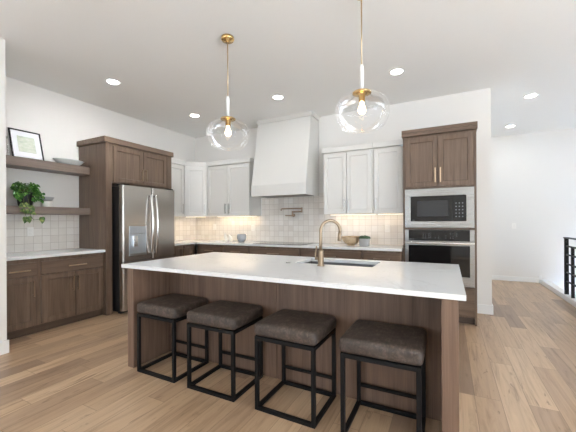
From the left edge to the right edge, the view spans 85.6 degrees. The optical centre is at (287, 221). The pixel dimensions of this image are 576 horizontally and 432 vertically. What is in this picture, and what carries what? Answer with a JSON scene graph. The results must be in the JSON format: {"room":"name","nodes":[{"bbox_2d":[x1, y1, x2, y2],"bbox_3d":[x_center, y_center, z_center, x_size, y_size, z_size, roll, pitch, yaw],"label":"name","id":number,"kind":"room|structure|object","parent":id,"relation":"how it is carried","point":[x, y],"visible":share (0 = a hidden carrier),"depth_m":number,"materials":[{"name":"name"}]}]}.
{"room":"kitchen","nodes":[
{"label":"kitchen","id":0,"kind":"room"},
{"bbox_2d":[0,38,8,354],"bbox_3d":[-4.512,-0.243,0.906,1.079,3.109,5.476,0,0,27],"label":"wall","id":1,"kind":"structure","parent":0,"point":[3,266],"depth_m":3.06,"materials":[{"name":"white paint"}]},
{"bbox_2d":[5,76,195,254],"bbox_3d":[-2.873,-0.252,5.152,0.100,3.109,3.604,0,0,27],"label":"wall","id":2,"kind":"structure","parent":0,"point":[61,121],"depth_m":4.42,"materials":[{"name":"white paint"}]},
{"bbox_2d":[6,155,89,175],"bbox_3d":[-3.248,-0.727,3.999,0.293,0.107,1.208,0,0,27],"label":"floating shelf","id":3,"kind":"object","parent":2,"relation":"attached to","point":[15,162],"visible":1,"depth_m":4.00,"materials":[{"name":"brown wood"}]},
{"bbox_2d":[8,127,43,159],"bbox_3d":[-3.338,-0.976,3.972,0.134,0.389,0.335,0,0,27],"label":"picture frame","id":4,"kind":"object","parent":3,"relation":"on","point":[25,144],"visible":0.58,"depth_m":3.96,"materials":[{"name":"black"}]},
{"bbox_2d":[17,135,36,153],"bbox_3d":[-3.338,-0.984,3.972,0.002,0.217,0.185,-19,-9,26],"label":"print","id":5,"kind":"object","parent":4,"relation":"attached to","point":[25,144],"depth_m":3.97},
{"bbox_2d":[52,158,83,165],"bbox_3d":[-3.064,-0.820,4.348,0.255,0.076,0.392,0,0,27],"label":"dish","id":6,"kind":"object","parent":3,"relation":"on","point":[59,160],"visible":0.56,"depth_m":4.26,"materials":[{"name":"white ceramic"}]},
{"bbox_2d":[6,205,89,214],"bbox_3d":[-3.245,-0.145,3.999,0.293,0.095,1.208,0,0,27],"label":"floating shelf","id":7,"kind":"object","parent":2,"relation":"attached to","point":[10,209],"visible":0.95,"depth_m":4.05,"materials":[{"name":"brown wood"}]},
{"bbox_2d":[10,181,44,223],"bbox_3d":[-3.275,-0.239,3.877,0.307,0.536,0.334,0,0,27],"label":"potted plant","id":8,"kind":"object","parent":7,"relation":"on","point":[24,194],"visible":1,"depth_m":3.82,"materials":[{"name":"green plant"}]},
{"bbox_2d":[41,201,52,206],"bbox_3d":[-3.228,-0.234,4.164,0.120,0.082,0.120,0,0,27],"label":"canister","id":9,"kind":"object","parent":7,"relation":"on","point":[46,203],"visible":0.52,"depth_m":4.12,"materials":[{"name":"white ceramic"}]},
{"bbox_2d":[40,197,53,200],"bbox_3d":[-3.228,-0.303,4.164,0.160,0.055,0.160,0,0,27],"label":"bowl","id":10,"kind":"object","parent":9,"relation":"on","point":[46,198],"visible":0.62,"depth_m":4.12,"materials":[{"name":"grey ceramic"}]},
{"bbox_2d":[6,214,195,252],"bbox_3d":[-2.823,0.142,5.128,0.008,0.490,3.604,0,0,27],"label":"tiled wall","id":11,"kind":"structure","parent":2,"relation":"attached to","point":[57,232],"depth_m":4.26,"materials":[{"name":"white tile"}]},
{"bbox_2d":[27,227,33,235],"bbox_3d":[-3.365,0.130,4.060,0.008,0.116,0.072,0,0,27],"label":"outlet","id":12,"kind":"object","parent":11,"relation":"attached to","point":[30,230],"visible":1,"depth_m":4.06,"materials":[{"name":"white plastic"}]},
{"bbox_2d":[77,136,173,188],"bbox_3d":[-2.527,-0.869,4.959,0.695,0.638,1.215,0,0,27],"label":"upper cabinet","id":13,"kind":"object","parent":2,"relation":"attached to","point":[133,164],"visible":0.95,"depth_m":4.72,"materials":[{"name":"brown wood"}]},
{"bbox_2d":[171,158,184,215],"bbox_3d":[-2.250,-0.629,5.796,0.417,1.047,0.520,0,0,27],"label":"upper cabinet","id":14,"kind":"object","parent":2,"relation":"attached to","point":[177,166],"visible":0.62,"depth_m":5.82,"materials":[{"name":"white paint"}]},
{"bbox_2d":[0,0,575,137],"bbox_3d":[0.986,-1.877,1.782,10.064,0.100,12.280,0,0,27],"label":"ceiling","id":15,"kind":"structure","parent":0,"point":[168,58],"depth_m":3.40,"materials":[{"name":"white paint"}]},
{"bbox_2d":[105,78,120,84],"bbox_3d":[-2.256,-1.804,4.011,0.184,0.009,0.184,0,0,27],"label":"recessed light","id":16,"kind":"object","parent":15,"relation":"in","point":[108,80],"visible":1,"depth_m":4.00,"materials":[{"name":"white paint"}]},
{"bbox_2d":[189,113,199,116],"bbox_3d":[-1.589,-1.808,5.293,0.184,0.009,0.184,0,0,27],"label":"recessed light","id":17,"kind":"object","parent":15,"relation":"in","point":[192,114],"visible":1,"depth_m":5.28,"materials":[{"name":"white paint"}]},
{"bbox_2d":[221,34,234,135],"bbox_3d":[-0.592,-1.268,3.064,0.428,1.099,0.428,0,0,27],"label":"pendant light","id":18,"kind":"object","parent":15,"relation":"hanging from","point":[227,39],"visible":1,"depth_m":3.05,"materials":[{"name":"gold metal"}]},
{"bbox_2d":[272,95,283,99],"bbox_3d":[-0.145,-1.816,4.537,0.184,0.009,0.184,0,0,27],"label":"recessed light","id":19,"kind":"object","parent":15,"relation":"in","point":[276,97],"visible":1,"depth_m":4.54,"materials":[{"name":"white paint"}]},
{"bbox_2d":[352,0,370,114],"bbox_3d":[0.583,-1.275,2.458,0.428,1.099,0.428,0,0,27],"label":"pendant light","id":20,"kind":"object","parent":15,"relation":"hanging from","point":[362,92],"visible":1,"depth_m":2.44,"materials":[{"name":"gold metal"}]},
{"bbox_2d":[389,68,404,74],"bbox_3d":[1.321,-1.824,3.780,0.184,0.009,0.184,0,0,27],"label":"recessed light","id":21,"kind":"object","parent":15,"relation":"in","point":[396,71],"visible":1,"depth_m":3.77,"materials":[{"name":"white paint"}]},
{"bbox_2d":[523,93,538,97],"bbox_3d":[3.545,-1.835,4.535,0.184,0.009,0.184,0,0,27],"label":"recessed light","id":22,"kind":"object","parent":15,"relation":"in","point":[532,95],"visible":1,"depth_m":4.52,"materials":[{"name":"white paint"}]},
{"bbox_2d":[0,280,575,431],"bbox_3d":[0.958,1.322,1.805,9.964,0.080,12.080,0,0,27],"label":"floor","id":23,"kind":"structure","parent":0,"point":[517,366],"depth_m":2.44,"materials":[{"name":"brown wood"}]},
{"bbox_2d":[6,258,37,339],"bbox_3d":[-3.259,0.865,3.568,0.645,0.880,0.424,0,0,27],"label":"base cabinet","id":24,"kind":"object","parent":23,"relation":"on","point":[22,275],"visible":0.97,"depth_m":3.49,"materials":[{"name":"brown wood"}]},
{"bbox_2d":[36,252,103,332],"bbox_3d":[-2.982,0.863,4.105,0.645,0.880,0.783,0,0,27],"label":"base cabinet","id":25,"kind":"object","parent":23,"relation":"on","point":[70,287],"visible":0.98,"depth_m":3.92,"materials":[{"name":"brown wood"}]},
{"bbox_2d":[6,248,104,260],"bbox_3d":[-3.091,0.406,3.921,0.634,0.035,1.208,0,0,27],"label":"countertop","id":26,"kind":"structure","parent":25,"relation":"on","point":[75,251],"depth_m":3.84,"materials":[{"name":"white stone"}]},
{"bbox_2d":[79,142,171,315],"bbox_3d":[-2.545,0.096,4.971,0.642,2.410,1.155,0,0,27],"label":"enclosure","id":27,"kind":"object","parent":23,"relation":"on","point":[95,189],"visible":0.52,"depth_m":4.39,"materials":[{"name":"brown wood"}]},
{"bbox_2d":[112,184,174,313],"bbox_3d":[-2.396,0.382,4.896,0.888,1.835,0.930,0,0,27],"label":"refrigerator","id":28,"kind":"object","parent":23,"relation":"on","point":[143,225],"visible":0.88,"depth_m":4.51,"materials":[{"name":"silver metal"}]},
{"bbox_2d":[137,293,208,382],"bbox_3d":[-1.016,0.989,2.766,0.471,0.608,0.417,0,0,27],"label":"bar stool","id":29,"kind":"object","parent":23,"relation":"on","point":[173,308],"visible":0.84,"depth_m":2.65,"materials":[{"name":"black leather"}]},
{"bbox_2d":[175,244,193,256],"bbox_3d":[-2.139,0.859,5.739,0.645,0.880,0.560,0,0,27],"label":"base cabinet","id":30,"kind":"object","parent":23,"relation":"on","point":[180,250],"visible":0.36,"depth_m":5.63,"materials":[{"name":"brown wood"}]},
{"bbox_2d":[197,244,223,253],"bbox_3d":[-1.299,0.854,5.987,0.645,0.880,0.680,0,0,27],"label":"base cabinet","id":31,"kind":"object","parent":23,"relation":"on","point":[201,248],"visible":0.25,"depth_m":5.73,"materials":[{"name":"brown wood"}]},
{"bbox_2d":[187,300,262,401],"bbox_3d":[-0.497,0.986,2.498,0.471,0.608,0.417,0,0,26],"label":"bar stool","id":32,"kind":"object","parent":23,"relation":"on","point":[220,316],"visible":0.99,"depth_m":2.39,"materials":[{"name":"black leather"}]},
{"bbox_2d":[224,245,249,253],"bbox_3d":[-0.770,0.851,5.713,0.542,0.880,0.680,0,0,27],"label":"base cabinet","id":33,"kind":"object","parent":23,"relation":"on","point":[227,248],"visible":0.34,"depth_m":5.44,"materials":[{"name":"brown wood"}]},
{"bbox_2d":[250,246,300,255],"bbox_3d":[-0.098,0.848,5.367,0.966,0.880,0.680,0,0,27],"label":"base cabinet","id":34,"kind":"object","parent":23,"relation":"on","point":[285,251],"visible":0.24,"depth_m":5.08,"materials":[{"name":"brown wood"}]},
{"bbox_2d":[128,268,458,431],"bbox_3d":[-0.012,0.845,2.709,2.602,0.884,1.170,0,0,27],"label":"kitchen island","id":35,"kind":"object","parent":23,"relation":"on","point":[438,317],"visible":0.44,"depth_m":2.36,"materials":[{"name":"brown wood"}]},
{"bbox_2d":[121,252,465,300],"bbox_3d":[-0.016,0.387,2.720,2.682,0.030,1.242,0,0,27],"label":"island countertop","id":36,"kind":"structure","parent":35,"relation":"on","point":[430,280],"depth_m":2.30,"materials":[{"name":"white stone"}]},
{"bbox_2d":[314,219,341,265],"bbox_3d":[0.343,0.173,2.623,0.239,0.393,0.067,0,0,-8],"label":"faucet","id":37,"kind":"object","parent":36,"relation":"on","point":[320,258],"visible":1,"depth_m":2.60,"materials":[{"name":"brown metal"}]},
{"bbox_2d":[306,261,374,266],"bbox_3d":[0.461,0.511,2.847,0.731,0.220,0.411,0,0,27],"label":"sink","id":38,"kind":"object","parent":36,"relation":"in","point":[311,262],"visible":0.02,"depth_m":3.02,"materials":[{"name":"silver metal"}]},
{"bbox_2d":[254,309,335,428],"bbox_3d":[0.061,0.983,2.210,0.471,0.608,0.417,0,0,28],"label":"bar stool","id":39,"kind":"object","parent":23,"relation":"on","point":[308,331],"visible":1,"depth_m":2.11,"materials":[{"name":"black leather"}]},
{"bbox_2d":[301,248,362,259],"bbox_3d":[0.767,0.843,4.921,0.976,0.880,0.680,0,0,27],"label":"base cabinet","id":40,"kind":"object","parent":23,"relation":"on","point":[305,252],"visible":0.17,"depth_m":4.61,"materials":[{"name":"brown wood"}]},
{"bbox_2d":[175,240,402,251],"bbox_3d":[-0.362,0.391,5.191,4.303,0.035,1.218,0,0,27],"label":"countertop","id":41,"kind":"structure","parent":40,"relation":"on","point":[183,242],"depth_m":5.01,"materials":[{"name":"white stone"}]},
{"bbox_2d":[237,234,245,241],"bbox_3d":[-0.873,0.304,5.852,0.180,0.145,0.180,0,0,27],"label":"glass bowl","id":42,"kind":"object","parent":41,"relation":"on","point":[240,237],"visible":1,"depth_m":5.78,"materials":[{"name":"grey"}]},
{"bbox_2d":[253,242,311,244],"bbox_3d":[-0.083,0.369,5.332,0.900,0.007,0.500,0,0,27],"label":"cooktop","id":43,"kind":"object","parent":41,"relation":"in","point":[277,243],"visible":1,"depth_m":5.25,"materials":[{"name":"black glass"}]},
{"bbox_2d":[342,236,359,245],"bbox_3d":[0.979,0.295,4.829,0.300,0.142,0.300,0,0,27],"label":"wicker bowl","id":44,"kind":"object","parent":41,"relation":"on","point":[349,240],"visible":0.95,"depth_m":4.74,"materials":[{"name":"beige wicker"}]},
{"bbox_2d":[359,239,369,246],"bbox_3d":[1.144,0.307,4.654,0.158,0.116,0.157,0,0,27],"label":"pot","id":45,"kind":"object","parent":41,"relation":"on","point":[362,242],"depth_m":4.59,"materials":[{"name":"white ceramic"}]},
{"bbox_2d":[359,235,370,246],"bbox_3d":[1.148,0.284,4.655,0.174,0.163,0.162,0,0,27],"label":"potted succulent","id":46,"kind":"object","parent":41,"relation":"on","point":[364,241],"visible":1,"depth_m":4.59,"materials":[{"name":"white ceramic"}]},
{"bbox_2d":[339,320,426,431],"bbox_3d":[0.601,0.980,1.932,0.471,0.608,0.417,0,0,27],"label":"bar stool","id":47,"kind":"object","parent":23,"relation":"on","point":[403,347],"visible":1,"depth_m":1.84,"materials":[{"name":"black leather"}]},
{"bbox_2d":[363,250,402,261],"bbox_3d":[1.441,0.839,4.574,0.536,0.880,0.680,0,0,27],"label":"base cabinet","id":48,"kind":"object","parent":23,"relation":"on","point":[367,254],"visible":0.27,"depth_m":4.29,"materials":[{"name":"brown wood"}]},
{"bbox_2d":[402,121,477,325],"bbox_3d":[2.060,0.030,4.244,0.870,2.492,0.694,0,0,27],"label":"tall cabinet","id":49,"kind":"object","parent":23,"relation":"on","point":[444,156],"visible":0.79,"depth_m":3.92,"materials":[{"name":"brown wood"}]},
{"bbox_2d":[405,186,473,227],"bbox_3d":[2.013,-0.176,4.158,0.794,0.507,0.442,0,0,27],"label":"microwave","id":50,"kind":"object","parent":49,"relation":"in","point":[453,207],"visible":1,"depth_m":3.95,"materials":[{"name":"silver metal"}]},
{"bbox_2d":[405,229,474,287],"bbox_3d":[2.032,0.455,4.188,0.794,0.710,0.635,0,0,27],"label":"wall oven","id":51,"kind":"object","parent":49,"relation":"in","point":[421,245],"visible":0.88,"depth_m":3.92,"materials":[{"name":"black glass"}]},
{"bbox_2d":[405,228,474,229],"bbox_3d":[2.073,0.089,4.269,0.802,0.018,0.637,0,0,27],"label":"shelf","id":52,"kind":"object","parent":49,"relation":"attached to","point":[405,228],"depth_m":3.94,"materials":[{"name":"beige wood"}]},
{"bbox_2d":[539,279,575,306],"bbox_3d":[4.222,1.327,4.397,0.140,0.275,4.480,0,0,27],"label":"curb","id":53,"kind":"object","parent":23,"relation":"on","point":[557,290],"visible":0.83,"depth_m":5.39,"materials":[{"name":"white paint"}]},
{"bbox_2d":[563,237,575,297],"bbox_3d":[3.910,0.724,3.822,0.060,0.935,2.975,0,0,27],"label":"stair railing","id":54,"kind":"object","parent":53,"relation":"on","point":[566,239],"visible":1,"depth_m":5.03,"materials":[{"name":"black metal"}]},
{"bbox_2d":[195,88,491,304],"bbox_3d":[0.376,-0.270,5.572,5.490,3.109,0.120,0,0,27],"label":"wall","id":55,"kind":"structure","parent":0,"point":[383,123],"depth_m":4.71,"materials":[{"name":"white paint"}]},
{"bbox_2d":[174,161,216,216],"bbox_3d":[-1.857,-0.632,6.270,0.682,1.047,0.679,0,0,27],"label":"upper cabinet","id":56,"kind":"object","parent":55,"relation":"attached to","point":[195,173],"visible":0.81,"depth_m":6.01,"materials":[{"name":"white paint"}]},
{"bbox_2d":[206,157,260,215],"bbox_3d":[-1.051,-0.636,6.001,1.013,1.047,0.420,0,0,27],"label":"upper cabinet","id":57,"kind":"object","parent":55,"relation":"attached to","point":[229,182],"visible":0.94,"depth_m":5.83,"materials":[{"name":"white paint"}]},
{"bbox_2d":[217,216,248,216],"bbox_3d":[-1.011,-0.106,6.091,0.950,0.011,0.024,0,0,27],"label":"light","id":58,"kind":"object","parent":57,"relation":"attached to","point":[217,216],"visible":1,"depth_m":6.12,"materials":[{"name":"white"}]},
{"bbox_2d":[251,111,318,198],"bbox_3d":[-0.052,-1.130,5.409,1.072,1.381,0.556,0,0,27],"label":"range hood","id":59,"kind":"object","parent":55,"relation":"attached to","point":[286,160],"visible":1,"depth_m":5.23,"materials":[{"name":"white paint"}]},
{"bbox_2d":[196,193,402,244],"bbox_3d":[-0.075,-0.065,5.733,4.324,0.875,0.008,0,0,27],"label":"tiled wall","id":60,"kind":"structure","parent":55,"relation":"attached to","point":[273,225],"depth_m":5.59,"materials":[{"name":"white tile"}]},
{"bbox_2d":[281,207,302,216],"bbox_3d":[0.072,-0.171,5.607,0.433,0.165,0.081,0,0,25],"label":"pot filler","id":61,"kind":"object","parent":60,"relation":"attached to","point":[301,208],"visible":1,"depth_m":5.57,"materials":[{"name":"brown metal"}]},
{"bbox_2d":[385,225,389,231],"bbox_3d":[1.559,0.105,4.881,0.072,0.116,0.008,0,0,27],"label":"outlet","id":62,"kind":"object","parent":60,"relation":"attached to","point":[387,227],"visible":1,"depth_m":4.88,"materials":[{"name":"white plastic"}]},
{"bbox_2d":[322,143,373,214],"bbox_3d":[0.985,-0.647,4.951,0.802,1.047,0.420,0,0,27],"label":"upper cabinet","id":63,"kind":"object","parent":55,"relation":"attached to","point":[348,170],"visible":0.95,"depth_m":4.78,"materials":[{"name":"white paint"}]},
{"bbox_2d":[335,214,374,214],"bbox_3d":[1.042,-0.117,5.032,0.750,0.011,0.024,0,0,27],"label":"light","id":64,"kind":"object","parent":63,"relation":"attached to","point":[335,214],"visible":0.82,"depth_m":5.00,"materials":[{"name":"white"}]},
{"bbox_2d":[373,139,402,213],"bbox_3d":[1.536,-0.650,4.667,0.434,1.047,0.420,0,0,27],"label":"upper cabinet","id":65,"kind":"object","parent":55,"relation":"attached to","point":[387,155],"visible":0.84,"depth_m":4.52,"materials":[{"name":"white paint"}]},
{"bbox_2d":[477,304,492,314],"bbox_3d":[2.712,1.208,4.295,0.211,0.130,0.015,0,0,27],"label":"baseboard","id":66,"kind":"structure","parent":55,"relation":"attached to","point":[481,308],"depth_m":4.29,"materials":[{"name":"white paint"}]},
{"bbox_2d":[491,128,575,295],"bbox_3d":[6.176,0.499,5.964,4.694,4.709,0.100,0,0,27],"label":"wall","id":67,"kind":"structure","parent":0,"point":[533,175],"depth_m":6.46,"materials":[{"name":"white paint"}]},
{"bbox_2d":[492,275,538,282],"bbox_3d":[4.703,1.212,6.661,1.159,0.100,0.015,0,0,27],"label":"baseboard","id":68,"kind":"structure","parent":67,"relation":"attached to","point":[494,277],"depth_m":6.59,"materials":[{"name":"white paint"}]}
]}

